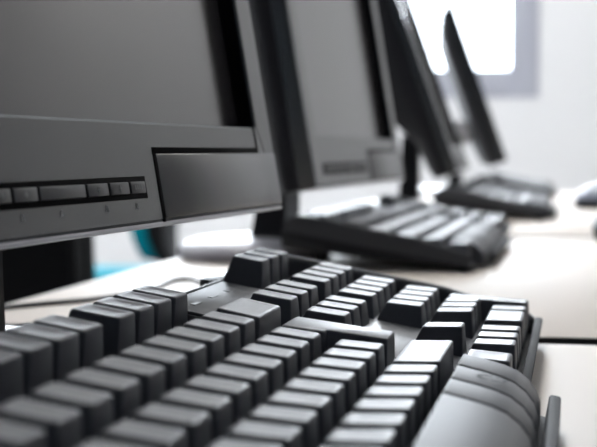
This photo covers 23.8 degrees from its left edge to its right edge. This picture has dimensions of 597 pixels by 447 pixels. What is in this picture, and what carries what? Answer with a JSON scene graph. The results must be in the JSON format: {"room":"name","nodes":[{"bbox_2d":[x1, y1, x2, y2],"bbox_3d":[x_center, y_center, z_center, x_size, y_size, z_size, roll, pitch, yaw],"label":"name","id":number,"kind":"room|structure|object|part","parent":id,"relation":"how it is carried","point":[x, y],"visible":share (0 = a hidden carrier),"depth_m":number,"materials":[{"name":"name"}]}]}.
{"room":"computer lab","nodes":[
{"label":"computer lab","id":0,"kind":"room"},
{"bbox_2d":[94,0,596,265],"bbox_3d":[1.347,-0.844,5.680,6.300,2.750,0.200,1,3,11],"label":"wall","id":1,"kind":"structure","parent":0,"point":[552,136],"depth_m":5.67,"materials":[{"name":"white paint"}]},
{"bbox_2d":[436,0,539,97],"bbox_3d":[-0.098,-1.224,5.882,2.178,1.413,0.096,1,3,11],"label":"window","id":2,"kind":"structure","parent":1,"relation":"in","point":[521,80],"depth_m":5.67,"materials":[{"name":"paint"}]},
{"bbox_3d":[0.727,0.723,2.566,6.500,0.060,6.700,1,3,11],"label":"floor","id":3,"kind":"structure","parent":0,"visible":0},
{"bbox_2d":[2,236,95,304],"bbox_3d":[-0.482,0.260,2.166,0.587,0.905,0.614,1,3,11],"label":"office chair","id":4,"kind":"object","parent":3,"relation":"on","point":[30,271],"visible":0.02,"depth_m":1.89,"materials":[{"name":"black fabric"}]},
{"bbox_3d":[-0.493,0.015,1.974,0.410,0.387,0.095,1,3,11],"label":"backrest","id":5,"kind":"part","parent":4,"relation":"part of","materials":[{"name":"black fabric"}]},
{"bbox_2d":[95,224,178,279],"bbox_3d":[-0.598,0.166,4.005,0.614,0.905,0.587,0,3,-3],"label":"office chair","id":6,"kind":"object","parent":3,"relation":"on","point":[160,244],"visible":0.24,"depth_m":3.88,"materials":[{"name":"teal fabric"}]},
{"bbox_3d":[-0.603,0.164,4.029,0.440,0.055,0.450,0,3,-3],"label":"seat","id":7,"kind":"part","parent":6,"relation":"part of","materials":[{"name":"teal fabric"}]},
{"bbox_3d":[-0.421,-0.090,4.025,0.095,0.387,0.410,0,3,-3],"label":"backrest","id":8,"kind":"part","parent":6,"relation":"part of","materials":[{"name":"teal fabric"}]},
{"bbox_2d":[5,237,596,344],"bbox_3d":[0.251,0.402,1.004,0.726,0.740,0.742,1,3,11],"label":"desk","id":9,"kind":"object","parent":3,"relation":"on","point":[557,277],"visible":0.05,"depth_m":0.92,"materials":[{"name":"laminate"}]},
{"bbox_2d":[4,277,199,309],"bbox_3d":[-0.084,0.042,0.782,0.095,0.003,0.240,1,3,25],"label":"cable","id":10,"kind":"object","parent":9,"relation":"on","point":[96,298],"visible":0.61,"depth_m":0.77,"materials":[{"name":"black plastic"}]},
{"bbox_2d":[178,0,403,263],"bbox_3d":[-0.018,-0.146,1.121,0.148,0.343,0.345,1,3,14],"label":"monitor","id":11,"kind":"object","parent":9,"relation":"on","point":[322,65],"visible":0.88,"depth_m":1.06,"materials":[{"name":"plastic"}]},
{"bbox_3d":[0.025,-0.173,1.109,0.058,0.287,0.345,1,3,14],"label":"frame","id":12,"kind":"part","parent":11,"relation":"part of","materials":[{"name":"plastic"}]},
{"bbox_3d":[0.049,-0.031,1.110,0.009,0.003,0.343,1,3,14],"label":"trim","id":13,"kind":"part","parent":11,"relation":"part of","materials":[{"name":"black plastic"}]},
{"bbox_3d":[0.075,-0.050,1.203,0.005,0.023,0.148,1,3,14],"label":"panel","id":14,"kind":"part","parent":11,"relation":"part of","materials":[{"name":"black plastic"}]},
{"bbox_2d":[281,193,510,270],"bbox_3d":[0.104,0.001,1.198,0.146,0.041,0.462,1,3,11],"label":"keyboard","id":15,"kind":"object","parent":9,"relation":"on","point":[394,227],"visible":0.99,"depth_m":1.00,"materials":[{"name":"plastic"}]},
{"bbox_3d":[0.077,-0.013,1.317,0.022,0.002,0.088,11,5,11],"label":"label plate","id":16,"kind":"part","parent":15,"relation":"part of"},
{"bbox_2d":[593,218,596,239],"bbox_3d":[0.331,-0.003,1.315,0.112,0.038,0.062,0,3,7],"label":"computer mouse","id":17,"kind":"object","parent":9,"relation":"on","point":[595,221],"visible":1,"depth_m":1.32,"materials":[{"name":"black plastic"}]},
{"bbox_2d":[421,192,577,206],"bbox_3d":[0.544,0.325,2.510,0.726,0.740,0.748,1,3,11],"label":"desk","id":18,"kind":"object","parent":3,"relation":"on","point":[562,199],"visible":0.02,"depth_m":2.43,"materials":[{"name":"laminate"}]},
{"bbox_2d":[421,4,507,196],"bbox_3d":[0.286,-0.221,2.629,0.185,0.338,0.345,0,3,5],"label":"monitor","id":19,"kind":"object","parent":18,"relation":"on","point":[477,127],"visible":0.84,"depth_m":2.46,"materials":[{"name":"plastic"}]},
{"bbox_3d":[0.324,-0.251,2.624,0.108,0.275,0.345,0,3,5],"label":"frame","id":20,"kind":"part","parent":19,"relation":"part of","materials":[{"name":"plastic"}]},
{"bbox_2d":[475,171,556,196],"bbox_3d":[0.424,-0.077,2.725,0.146,0.041,0.462,1,3,11],"label":"keyboard","id":21,"kind":"object","parent":18,"relation":"on","point":[507,180],"visible":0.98,"depth_m":2.53,"materials":[{"name":"plastic"}]},
{"bbox_2d":[477,207,596,237],"bbox_3d":[0.397,0.364,1.756,0.726,0.740,0.748,1,3,11],"label":"desk","id":22,"kind":"object","parent":3,"relation":"on","point":[568,222],"visible":0.02,"depth_m":1.58,"materials":[{"name":"laminate"}]},
{"bbox_2d":[369,0,469,202],"bbox_3d":[0.145,-0.178,1.877,0.152,0.330,0.345,0,3,9],"label":"monitor","id":23,"kind":"object","parent":22,"relation":"on","point":[421,111],"visible":0.84,"depth_m":1.71,"materials":[{"name":"plastic"}]},
{"bbox_3d":[0.167,-0.205,1.872,0.107,0.276,0.345,0,3,9],"label":"frame","id":24,"kind":"part","parent":23,"relation":"part of","materials":[{"name":"plastic"}]},
{"bbox_3d":[0.231,-0.088,1.966,0.008,0.022,0.148,0,3,9],"label":"panel","id":25,"kind":"part","parent":23,"relation":"part of","materials":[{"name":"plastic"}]},
{"bbox_2d":[433,179,557,220],"bbox_3d":[0.276,-0.035,1.912,0.146,0.041,0.462,1,3,11],"label":"keyboard","id":26,"kind":"object","parent":22,"relation":"on","point":[474,195],"visible":1,"depth_m":1.70,"materials":[{"name":"plastic"}]},
{"bbox_2d":[574,184,596,208],"bbox_3d":[0.455,-0.041,2.049,0.112,0.038,0.062,0,3,-1],"label":"computer mouse","id":27,"kind":"object","parent":22,"relation":"on","point":[586,198],"visible":1,"depth_m":2.03,"materials":[{"name":"black plastic"}]},
{"bbox_2d":[531,344,596,446],"bbox_3d":[0.104,0.441,0.250,0.726,0.740,0.752,1,3,11],"label":"desk","id":28,"kind":"object","parent":3,"relation":"on","point":[565,371],"visible":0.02,"depth_m":0.50,"materials":[{"name":"laminate"}]},
{"bbox_2d":[0,0,281,332],"bbox_3d":[-0.130,-0.113,0.488,0.162,0.343,0.345,1,3,15],"label":"monitor","id":29,"kind":"object","parent":28,"relation":"on","point":[117,116],"visible":0.97,"depth_m":0.49,"materials":[{"name":"plastic"}]},
{"bbox_3d":[-0.057,0.002,0.473,0.009,0.003,0.343,1,3,15],"label":"trim","id":30,"kind":"part","parent":29,"relation":"part of","materials":[{"name":"black plastic"}]},
{"bbox_3d":[-0.029,-0.017,0.566,0.005,0.023,0.148,1,3,15],"label":"panel","id":31,"kind":"part","parent":29,"relation":"part of","materials":[{"name":"black plastic"}]},
{"bbox_2d":[0,247,560,446],"bbox_3d":[-0.001,0.042,0.398,0.146,0.041,0.462,1,3,11],"label":"keyboard","id":32,"kind":"object","parent":28,"relation":"on","point":[274,348],"visible":1,"depth_m":0.37,"materials":[{"name":"plastic"}]},
{"bbox_3d":[-0.029,0.028,0.517,0.022,0.002,0.088,11,5,10],"label":"label plate","id":33,"kind":"part","parent":32,"relation":"part of","materials":[{"name":"black plastic"}]}
]}

